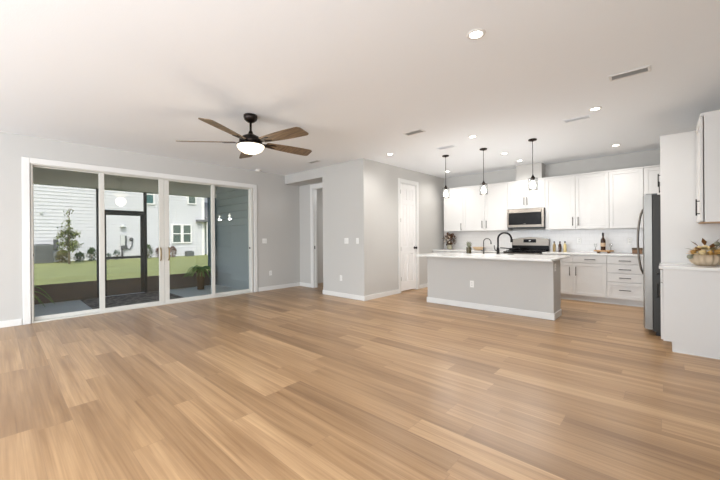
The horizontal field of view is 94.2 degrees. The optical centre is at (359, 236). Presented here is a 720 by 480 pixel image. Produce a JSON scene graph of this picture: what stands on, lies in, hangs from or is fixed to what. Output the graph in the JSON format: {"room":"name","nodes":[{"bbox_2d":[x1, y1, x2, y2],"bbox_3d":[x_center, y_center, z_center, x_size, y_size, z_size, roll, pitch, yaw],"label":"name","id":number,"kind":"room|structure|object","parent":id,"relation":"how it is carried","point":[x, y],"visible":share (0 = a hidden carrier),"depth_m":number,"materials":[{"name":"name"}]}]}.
{"room":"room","nodes":[
{"label":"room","id":0,"kind":"room"},
{"bbox_2d":[33,167,216,197],"bbox_3d":[-6.089,-1.232,7.014,0.200,0.360,6.130,0,0,42],"label":"beam","id":1,"kind":"structure","parent":0,"point":[41,176],"depth_m":7.49,"materials":[{"name":"grey paint"}]},
{"bbox_2d":[34,285,239,316],"bbox_3d":[-5.183,1.416,6.522,2.170,0.170,6.600,0,0,42],"label":"floor","id":2,"kind":"structure","parent":0,"point":[73,305],"depth_m":6.68,"materials":[{"name":"concrete"}]},
{"bbox_2d":[34,286,54,304],"bbox_3d":[-6.116,1.107,5.878,1.018,0.460,0.953,0,0,15],"label":"potted fern","id":3,"kind":"object","parent":2,"relation":"on","point":[38,299],"visible":0.11,"depth_m":6.10,"materials":[{"name":"green plant"}]},
{"bbox_2d":[34,188,216,304],"bbox_3d":[-6.054,0.142,7.009,0.160,2.387,6.055,0,0,42],"label":"screen enclosure","id":4,"kind":"object","parent":2,"relation":"on","point":[60,292],"visible":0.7,"depth_m":7.33,"materials":[{"name":"dark bronze metal"},{"name":"bronze"},{"name":"screen mesh"}]},
{"bbox_2d":[105,212,143,295],"bbox_3d":[-5.421,0.392,7.680,0.065,1.862,0.798,0,0,42],"label":"screen door","id":5,"kind":"structure","parent":4,"relation":"attached to","point":[128,285],"depth_m":7.72,"materials":[{"name":"brown metal"}]},
{"bbox_2d":[81,291,184,308],"bbox_3d":[-4.720,1.321,7.013,1.750,0.012,1.550,0,0,42],"label":"rug","id":6,"kind":"object","parent":2,"relation":"on","point":[128,299],"visible":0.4,"depth_m":7.00,"materials":[{"name":"grey fabric"}]},
{"bbox_2d":[185,265,215,289],"bbox_3d":[-3.996,1.020,8.398,0.752,0.601,0.711,0,0,42],"label":"potted fern","id":7,"kind":"object","parent":2,"relation":"on","point":[200,271],"visible":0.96,"depth_m":8.31,"materials":[{"name":"green plant"}]},
{"bbox_2d":[196,271,204,289],"bbox_3d":[-3.997,1.071,8.389,0.231,0.499,0.231,0,0,42],"label":"pot","id":8,"kind":"object","parent":2,"relation":"on","point":[200,280],"depth_m":8.32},
{"bbox_2d":[0,132,299,324],"bbox_3d":[-4.947,-0.098,5.074,0.150,2.795,10.100,0,0,42],"label":"wall","id":9,"kind":"structure","parent":0,"point":[278,208],"depth_m":5.97,"materials":[{"name":"grey paint"}]},
{"bbox_2d":[22,156,257,324],"bbox_3d":[-3.678,0.049,6.333,0.020,2.480,3.830,0,0,42],"label":"trim","id":10,"kind":"structure","parent":9,"relation":"attached to","point":[26,257],"depth_m":5.03,"materials":[{"name":"white paint"}]},
{"bbox_2d":[30,163,253,322],"bbox_3d":[-3.729,0.089,6.380,0.140,2.400,3.650,0,0,42],"label":"door","id":11,"kind":"structure","parent":9,"relation":"in","point":[163,183],"depth_m":6.32,"materials":[{"name":"white plastic"}]},
{"bbox_2d":[0,282,299,327],"bbox_3d":[-4.866,1.251,5.030,0.014,0.095,9.830,0,0,42],"label":"baseboard","id":12,"kind":"structure","parent":9,"relation":"attached to","point":[16,322],"depth_m":7.78,"materials":[{"name":"white paint"}]},
{"bbox_2d":[216,186,248,289],"bbox_3d":[-3.235,-0.059,8.660,2.170,2.750,0.200,0,0,42],"label":"wall","id":13,"kind":"structure","parent":0,"point":[232,248],"depth_m":8.60,"materials":[{"name":"grey"}]},
{"bbox_2d":[285,168,321,185],"bbox_3d":[-1.200,-1.418,8.015,1.417,0.215,0.447,0,0,42],"label":"wall header","id":14,"kind":"structure","parent":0,"point":[312,176],"depth_m":7.90,"materials":[{"name":"grey paint"}]},
{"bbox_2d":[299,182,321,287],"bbox_3d":[-0.999,-0.130,8.224,1.417,2.795,0.120,0,0,42],"label":"wall","id":15,"kind":"structure","parent":0,"point":[304,191],"depth_m":8.50,"materials":[{"name":"grey paint"}]},
{"bbox_2d":[300,282,310,286],"bbox_3d":[-1.385,1.224,8.498,0.434,0.095,0.014,0,0,42],"label":"baseboard","id":16,"kind":"structure","parent":15,"relation":"attached to","point":[301,283],"depth_m":8.49,"materials":[{"name":"white paint"}]},
{"bbox_2d":[310,183,322,287],"bbox_3d":[-0.874,-0.013,8.017,0.980,2.560,0.018,0,0,42],"label":"trim","id":17,"kind":"structure","parent":15,"relation":"attached to","point":[318,184],"depth_m":8.30,"materials":[{"name":"white paint"}]},
{"bbox_2d":[313,187,322,287],"bbox_3d":[-0.614,0.030,8.300,0.800,2.470,0.750,0,0,42],"label":"door","id":18,"kind":"structure","parent":15,"relation":"in","point":[315,259],"depth_m":8.32,"materials":[{"name":"white paint"}]},
{"bbox_2d":[317,189,322,282],"bbox_3d":[-0.068,-0.137,8.504,2.611,2.795,1.550,0,0,42],"label":"wall","id":19,"kind":"structure","parent":0,"point":[319,191],"depth_m":9.17,"materials":[{"name":"grey paint"}]},
{"bbox_2d":[322,158,367,295],"bbox_3d":[-0.180,-0.136,7.171,1.214,2.795,0.567,0,0,42],"label":"wall","id":20,"kind":"structure","parent":0,"point":[345,185],"depth_m":6.88,"materials":[{"name":"grey paint"}]},
{"bbox_2d":[323,290,364,300],"bbox_3d":[-0.214,1.214,7.122,1.242,0.095,0.461,0,0,42],"label":"baseboard","id":21,"kind":"structure","parent":20,"relation":"attached to","point":[326,292],"depth_m":6.91,"materials":[{"name":"white paint"}]},
{"bbox_2d":[0,283,719,479],"bbox_3d":[-1.130,1.329,3.484,7.890,0.120,12.897,0,0,42],"label":"floor","id":22,"kind":"structure","parent":0,"point":[297,382],"depth_m":2.68,"materials":[{"name":"brown wood"}]},
{"bbox_2d":[433,251,464,252],"bbox_3d":[2.350,0.799,8.376,0.860,0.884,0.616,0,0,42],"label":"base cabinet","id":23,"kind":"object","parent":22,"relation":"on","point":[433,251],"visible":0.07,"depth_m":8.31,"materials":[{"name":"white paint"}]},
{"bbox_2d":[432,249,505,252],"bbox_3d":[2.685,0.339,8.093,1.752,0.030,0.634,0,0,42],"label":"countertop","id":24,"kind":"structure","parent":23,"relation":"on","point":[455,250],"depth_m":7.90,"materials":[{"name":"white stone"}]},
{"bbox_2d":[442,232,455,248],"bbox_3d":[2.293,0.100,8.582,0.392,0.454,0.381,0,0,5],"label":"vase","id":25,"kind":"object","parent":24,"relation":"on","point":[449,244],"visible":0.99,"depth_m":8.53,"materials":[{"name":"beige"}]},
{"bbox_2d":[472,247,484,249],"bbox_3d":[2.819,0.284,7.944,0.300,0.076,0.300,0,0,42],"label":"wooden bowl","id":26,"kind":"object","parent":24,"relation":"on","point":[474,248],"visible":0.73,"depth_m":7.85,"materials":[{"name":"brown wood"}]},
{"bbox_2d":[427,257,561,319],"bbox_3d":[2.375,0.799,5.994,2.164,0.885,0.912,0,0,42],"label":"kitchen island","id":27,"kind":"object","parent":22,"relation":"on","point":[515,287],"visible":0.88,"depth_m":5.49,"materials":[{"name":"grey paint"}]},
{"bbox_2d":[416,252,569,261],"bbox_3d":[2.297,0.342,5.927,2.235,0.030,1.260,0,0,42],"label":"island countertop","id":28,"kind":"structure","parent":27,"relation":"on","point":[522,257],"depth_m":5.57,"materials":[{"name":"white stone"}]},
{"bbox_2d":[466,241,471,253],"bbox_3d":[2.141,0.204,6.530,0.152,0.248,0.158,0,0,-18],"label":"plant","id":29,"kind":"object","parent":28,"relation":"on","point":[468,248],"visible":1,"depth_m":6.50,"materials":[{"name":"green plant"}]},
{"bbox_2d":[466,247,471,253],"bbox_3d":[2.127,0.266,6.530,0.100,0.124,0.100,0,0,42],"label":"jar","id":30,"kind":"object","parent":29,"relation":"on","point":[468,249],"depth_m":6.49,"materials":[{"name":"brown"}]},
{"bbox_2d":[494,232,512,253],"bbox_3d":[2.638,0.119,6.149,0.327,0.411,0.068,0,0,20],"label":"kitchen faucet","id":31,"kind":"object","parent":28,"relation":"on","point":[509,234],"visible":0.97,"depth_m":6.16,"materials":[{"name":"black metal"}]},
{"bbox_2d":[503,237,549,254],"bbox_3d":[3.578,0.612,7.205,0.756,1.200,0.702,0,0,42],"label":"range","id":32,"kind":"object","parent":22,"relation":"on","point":[526,245],"visible":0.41,"depth_m":7.29,"materials":[{"name":"silver metal"}]},
{"bbox_2d":[503,251,547,252],"bbox_3d":[3.571,0.327,7.200,0.756,0.020,0.556,0,0,42],"label":"cooktop","id":33,"kind":"object","parent":32,"relation":"in","point":[503,251],"depth_m":7.10,"materials":[{"name":"black glass"}]},
{"bbox_2d":[543,254,607,302],"bbox_3d":[4.272,0.784,6.615,1.048,0.884,0.616,0,0,42],"label":"base cabinet","id":34,"kind":"object","parent":22,"relation":"on","point":[583,277],"visible":0.68,"depth_m":6.30,"materials":[{"name":"white paint"}]},
{"bbox_2d":[542,251,642,255],"bbox_3d":[4.795,0.322,6.159,2.450,0.030,0.634,0,0,42],"label":"countertop","id":35,"kind":"structure","parent":34,"relation":"on","point":[548,252],"depth_m":6.26,"materials":[{"name":"white stone"}]},
{"bbox_2d":[558,241,561,251],"bbox_3d":[4.119,0.205,6.888,0.057,0.214,0.057,0,0,42],"label":"bottle","id":36,"kind":"object","parent":35,"relation":"on","point":[559,245],"visible":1,"depth_m":6.87,"materials":[{"name":"brown glass"}]},
{"bbox_2d":[563,241,566,251],"bbox_3d":[4.186,0.204,6.827,0.057,0.214,0.057,0,0,42],"label":"bottle","id":37,"kind":"object","parent":35,"relation":"on","point":[564,245],"visible":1,"depth_m":6.81,"materials":[{"name":"yellow glass"}]},
{"bbox_2d":[594,250,613,252],"bbox_3d":[4.613,0.282,6.327,0.316,0.052,0.316,0,0,42],"label":"serving tray","id":38,"kind":"object","parent":35,"relation":"on","point":[597,251],"visible":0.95,"depth_m":6.21,"materials":[{"name":"brown wood"}]},
{"bbox_2d":[600,233,605,249],"bbox_3d":[4.611,0.090,6.342,0.081,0.331,0.081,0,0,42],"label":"wine bottle","id":39,"kind":"object","parent":38,"relation":"on","point":[603,241],"visible":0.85,"depth_m":6.32,"materials":[{"name":"brown glass"}]},
{"bbox_2d":[632,248,642,253],"bbox_3d":[4.971,0.254,5.993,0.150,0.102,0.119,0,0,42],"label":"wooden box","id":40,"kind":"object","parent":35,"relation":"on","point":[634,250],"visible":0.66,"depth_m":5.97,"materials":[{"name":"beige wood"}]},
{"bbox_2d":[607,255,643,306],"bbox_3d":[4.853,0.780,6.082,0.530,0.884,0.616,0,0,42],"label":"base cabinet","id":41,"kind":"object","parent":22,"relation":"on","point":[624,274],"visible":0.88,"depth_m":5.89,"materials":[{"name":"white paint"}]},
{"bbox_2d":[637,193,660,335],"bbox_3d":[4.145,0.342,4.322,0.870,1.770,0.910,0,0,42],"label":"refrigerator","id":42,"kind":"object","parent":22,"relation":"on","point":[651,211],"visible":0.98,"depth_m":4.17,"materials":[{"name":"silver metal"}]},
{"bbox_2d":[656,269,719,359],"bbox_3d":[3.694,0.789,3.646,0.685,0.884,0.577,0,0,42],"label":"base cabinet","id":43,"kind":"object","parent":22,"relation":"on","point":[690,299],"visible":0.97,"depth_m":3.49,"materials":[{"name":"white paint"}]},
{"bbox_2d":[659,263,719,270],"bbox_3d":[3.694,0.331,3.631,0.661,0.030,0.597,0,0,42],"label":"countertop","id":44,"kind":"structure","parent":43,"relation":"on","point":[678,266],"depth_m":3.55,"materials":[{"name":"white stone"}]},
{"bbox_2d":[686,238,719,265],"bbox_3d":[3.763,0.164,3.638,0.348,0.300,0.276,0,0,42],"label":"flower bowl","id":45,"kind":"object","parent":44,"relation":"on","point":[701,258],"visible":1,"depth_m":3.59,"materials":[{"name":"beige ceramic"}]},
{"bbox_2d":[660,131,719,263],"bbox_3d":[3.905,0.002,3.856,0.649,2.454,0.022,0,0,42],"label":"panel","id":46,"kind":"object","parent":22,"relation":"on","point":[679,227],"visible":0.48,"depth_m":3.95,"materials":[{"name":"white paint"}]},
{"bbox_2d":[0,0,719,177],"bbox_3d":[-1.157,-1.586,3.488,7.900,0.120,12.897,0,0,42],"label":"ceiling","id":47,"kind":"structure","parent":0,"point":[136,76],"depth_m":3.20,"materials":[{"name":"white paint"}]},
{"bbox_2d":[176,113,311,158],"bbox_3d":[-1.328,-1.283,4.221,1.683,0.484,1.660,0,0,42],"label":"ceiling fan","id":48,"kind":"object","parent":47,"relation":"hanging from","point":[250,144],"visible":1,"depth_m":4.08,"materials":[{"name":"brown wood"}]},
{"bbox_2d":[403,129,425,135],"bbox_3d":[0.798,-1.536,4.940,0.310,0.011,0.150,0,0,42],"label":"ceiling vent","id":49,"kind":"object","parent":47,"relation":"in","point":[414,132],"visible":1,"depth_m":4.93,"materials":[{"name":"grey metal"}]},
{"bbox_2d":[442,155,449,197],"bbox_3d":[1.637,-1.143,6.385,0.139,0.810,0.139,0,0,42],"label":"pendant light","id":50,"kind":"object","parent":47,"relation":"hanging from","point":[445,156],"visible":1,"depth_m":6.37,"materials":[{"name":"brown metal"}]},
{"bbox_2d":[436,145,456,149],"bbox_3d":[1.490,-1.542,5.785,0.330,0.011,0.150,0,0,42],"label":"ceiling vent","id":51,"kind":"object","parent":47,"relation":"in","point":[449,146],"visible":1,"depth_m":5.78,"materials":[{"name":"white metal"}]},
{"bbox_2d":[466,28,485,39],"bbox_3d":[0.883,-1.538,2.545,0.140,0.008,0.140,0,0,42],"label":"recessed light","id":52,"kind":"object","parent":47,"relation":"in","point":[474,34],"visible":1,"depth_m":2.54,"materials":[{"name":"white paint"}]},
{"bbox_2d":[479,148,487,194],"bbox_3d":[2.180,-1.147,5.901,0.139,0.810,0.139,0,0,42],"label":"pendant light","id":53,"kind":"object","parent":47,"relation":"hanging from","point":[483,190],"visible":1,"depth_m":5.88,"materials":[{"name":"glass"}]},
{"bbox_2d":[528,138,537,190],"bbox_3d":[2.765,-1.152,5.352,0.139,0.810,0.139,0,0,42],"label":"pendant light","id":54,"kind":"object","parent":47,"relation":"hanging from","point":[532,185],"visible":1,"depth_m":5.34,"materials":[{"name":"glass"}]},
{"bbox_2d":[563,115,591,122],"bbox_3d":[2.871,-1.552,4.424,0.310,0.011,0.130,0,0,42],"label":"ceiling vent","id":55,"kind":"object","parent":47,"relation":"in","point":[587,116],"visible":1,"depth_m":4.42,"materials":[{"name":"white metal"}]},
{"bbox_2d":[588,106,601,110],"bbox_3d":[2.861,-1.554,4.068,0.140,0.008,0.140,0,0,42],"label":"recessed light","id":56,"kind":"object","parent":47,"relation":"in","point":[597,107],"visible":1,"depth_m":4.05,"materials":[{"name":"white paint"}]},
{"bbox_2d":[608,65,650,81],"bbox_3d":[2.567,-1.550,3.184,0.310,0.011,0.140,0,0,42],"label":"ceiling vent","id":57,"kind":"object","parent":47,"relation":"in","point":[645,69],"visible":1,"depth_m":3.17,"materials":[{"name":"grey metal"}]},
{"bbox_2d":[367,159,443,294],"bbox_3d":[1.158,-0.147,7.821,0.120,2.795,3.094,0,0,42],"label":"wall","id":58,"kind":"structure","parent":0,"point":[383,267],"depth_m":7.25,"materials":[{"name":"grey paint"}]},
{"bbox_2d":[365,283,427,300],"bbox_3d":[0.969,1.205,7.505,0.014,0.095,2.597,0,0,42],"label":"baseboard","id":59,"kind":"structure","parent":58,"relation":"attached to","point":[388,293],"depth_m":7.02,"materials":[{"name":"white paint"}]},
{"bbox_2d":[400,182,416,290],"bbox_3d":[1.099,0.019,7.711,0.180,2.465,0.655,0,0,42],"label":"door","id":60,"kind":"structure","parent":58,"relation":"in","point":[408,191],"depth_m":7.71,"materials":[{"name":"white paint"}]},
{"bbox_2d":[398,178,418,292],"bbox_3d":[1.127,-0.024,7.684,0.018,2.550,0.825,0,0,42],"label":"trim","id":61,"kind":"structure","parent":58,"relation":"attached to","point":[399,179],"depth_m":7.43,"materials":[{"name":"white paint"}]},
{"bbox_2d":[516,162,545,180],"bbox_3d":[3.747,-1.399,7.335,0.510,0.330,0.300,0,0,42],"label":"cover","id":62,"kind":"structure","parent":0,"point":[523,172],"depth_m":7.21,"materials":[{"name":"white paint"}]},
{"bbox_2d":[444,149,659,252],"bbox_3d":[4.138,-0.170,7.285,5.239,2.795,0.159,0,0,42],"label":"wall","id":63,"kind":"structure","parent":0,"point":[590,238],"depth_m":6.96,"materials":[{"name":"white tile"}]},
{"bbox_2d":[444,187,462,231],"bbox_3d":[2.436,-0.677,8.497,0.520,1.092,0.366,0,0,42],"label":"upper cabinet","id":64,"kind":"object","parent":63,"relation":"attached to","point":[453,206],"visible":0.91,"depth_m":8.39,"materials":[{"name":"white paint"}]},
{"bbox_2d":[463,182,512,230],"bbox_3d":[3.020,-0.682,7.962,1.064,1.092,0.366,0,0,42],"label":"upper cabinet","id":65,"kind":"object","parent":63,"relation":"attached to","point":[488,212],"visible":0.93,"depth_m":7.82,"materials":[{"name":"white paint"}]},
{"bbox_2d":[508,178,544,209],"bbox_3d":[3.688,-0.920,7.348,0.752,0.626,0.366,0,0,42],"label":"upper cabinet","id":66,"kind":"object","parent":63,"relation":"attached to","point":[519,196],"visible":0.87,"depth_m":7.24,"materials":[{"name":"white paint"}]},
{"bbox_2d":[507,207,544,228],"bbox_3d":[3.676,-0.392,7.332,0.740,0.424,0.409,0,0,42],"label":"microwave","id":67,"kind":"object","parent":66,"relation":"attached to","point":[528,218],"visible":0.93,"depth_m":7.17,"materials":[{"name":"grey metal"}]},
{"bbox_2d":[545,170,608,229],"bbox_3d":[4.364,-0.693,6.731,1.077,1.092,0.366,0,0,42],"label":"upper cabinet","id":68,"kind":"object","parent":63,"relation":"attached to","point":[574,201],"visible":1,"depth_m":6.60,"materials":[{"name":"white paint"}]},
{"bbox_2d":[609,167,643,228],"bbox_3d":[4.955,-0.697,6.212,0.496,1.092,0.332,0,0,42],"label":"upper cabinet","id":69,"kind":"object","parent":63,"relation":"attached to","point":[626,186],"visible":0.8,"depth_m":6.10,"materials":[{"name":"white paint"}]},
{"bbox_2d":[627,238,631,243],"bbox_3d":[5.086,0.080,6.305,0.070,0.115,0.008,0,0,42],"label":"wall outlet","id":70,"kind":"object","parent":63,"relation":"attached to","point":[629,240],"visible":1,"depth_m":6.30,"materials":[{"name":"white plastic"}]},
{"bbox_2d":[644,165,659,194],"bbox_3d":[5.342,-0.701,5.857,0.549,1.092,0.332,0,0,42],"label":"upper cabinet","id":71,"kind":"object","parent":63,"relation":"attached to","point":[651,173],"visible":0.23,"depth_m":5.86,"materials":[{"name":"white paint"}]},
{"bbox_3d":[1.712,-0.151,0.870,0.150,2.795,12.597,0,0,42],"label":"wall","id":72,"kind":"structure","parent":0,"visible":0},
{"bbox_2d":[695,110,719,223],"bbox_3d":[3.789,-0.704,3.532,0.374,1.116,0.595,0,0,42],"label":"upper cabinet","id":73,"kind":"object","parent":72,"relation":"attached to","point":[707,201],"visible":1,"depth_m":3.38,"materials":[{"name":"white paint"}]},
{"label":"outside","id":74,"kind":"structure","parent":0,"visible":0},
{"bbox_2d":[34,254,207,284],"bbox_3d":[-33.225,1.773,37.234,80.680,0.300,130.000,0,0,42],"label":"lawn","id":75,"kind":"structure","parent":74,"point":[44,273],"depth_m":14.93,"materials":[{"name":"green plant"}]},
{"bbox_2d":[34,244,53,263],"bbox_3d":[-18.124,0.958,19.134,0.862,1.090,0.800,0,0,42],"label":"air conditioner","id":76,"kind":"object","parent":75,"relation":"on","point":[43,253],"visible":0.95,"depth_m":18.85,"materials":[{"name":"grey metal"}]},
{"bbox_2d":[54,249,70,262],"bbox_3d":[-17.033,1.181,19.148,0.842,0.962,0.862,0,0,42],"label":"ornamental grass","id":77,"kind":"object","parent":75,"relation":"on","point":[59,254],"depth_m":19.00,"materials":[{"name":"plant"}]},
{"bbox_2d":[53,208,83,263],"bbox_3d":[-15.872,-0.065,18.224,1.268,3.103,1.166,0,0,-11],"label":"young tree","id":78,"kind":"object","parent":75,"relation":"on","point":[71,234],"visible":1,"depth_m":18.15,"materials":[{"name":"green plant"}]},
{"bbox_2d":[73,251,84,261],"bbox_3d":[-16.874,1.240,20.081,0.713,0.778,0.679,0,0,42],"label":"shrub","id":79,"kind":"object","parent":75,"relation":"on","point":[79,255],"visible":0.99,"depth_m":19.99,"materials":[{"name":"green plant"}]},
{"bbox_2d":[85,247,95,260],"bbox_3d":[-16.473,1.103,20.495,0.668,0.967,0.662,0,0,-19],"label":"shrub","id":80,"kind":"object","parent":75,"relation":"on","point":[90,251],"visible":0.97,"depth_m":20.46,"materials":[{"name":"green plant"}]},
{"bbox_2d":[113,250,120,259],"bbox_3d":[-15.599,1.174,21.444,0.512,0.746,0.522,0,0,42],"label":"shrub","id":81,"kind":"object","parent":75,"relation":"on","point":[115,251],"visible":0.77,"depth_m":21.44,"materials":[{"name":"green plant"}]},
{"bbox_2d":[33,184,207,261],"bbox_3d":[-20.526,-2.628,23.805,9.600,8.300,36.600,0,0,42],"label":"neighbor house","id":82,"kind":"structure","parent":75,"relation":"on","point":[188,216],"depth_m":22.31,"materials":[{"name":"white"}]},
{"bbox_2d":[53,239,57,249],"bbox_3d":[-18.157,0.478,19.955,0.140,0.650,0.210,0,0,42],"label":"box","id":83,"kind":"object","parent":82,"relation":"attached to","point":[54,240],"visible":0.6,"depth_m":19.89,"materials":[{"name":"grey"}]},
{"bbox_2d":[120,235,133,255],"bbox_3d":[-15.742,0.684,22.604,0.160,1.600,0.737,0,0,42],"label":"utility meter","id":84,"kind":"object","parent":82,"relation":"attached to","point":[123,239],"visible":0.97,"depth_m":22.39,"materials":[{"name":"white metal"}]},
{"bbox_2d":[147,244,152,257],"bbox_3d":[-14.414,1.021,22.741,0.765,1.064,0.773,0,0,42],"label":"shrub","id":85,"kind":"object","parent":75,"relation":"on","point":[148,247],"visible":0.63,"depth_m":22.74,"materials":[{"name":"green plant"}]},
{"bbox_2d":[169,246,177,256],"bbox_3d":[-13.404,1.099,23.877,0.765,0.921,0.728,0,0,42],"label":"shrub","id":86,"kind":"object","parent":75,"relation":"on","point":[172,248],"visible":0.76,"depth_m":23.82,"materials":[{"name":"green plant"}]},
{"bbox_2d":[185,251,193,255],"bbox_3d":[-12.797,1.261,25.093,0.512,0.400,0.500,0,0,42],"label":"air conditioner","id":87,"kind":"object","parent":75,"relation":"on","point":[187,253],"visible":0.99,"depth_m":24.91,"materials":[{"name":"grey metal"}]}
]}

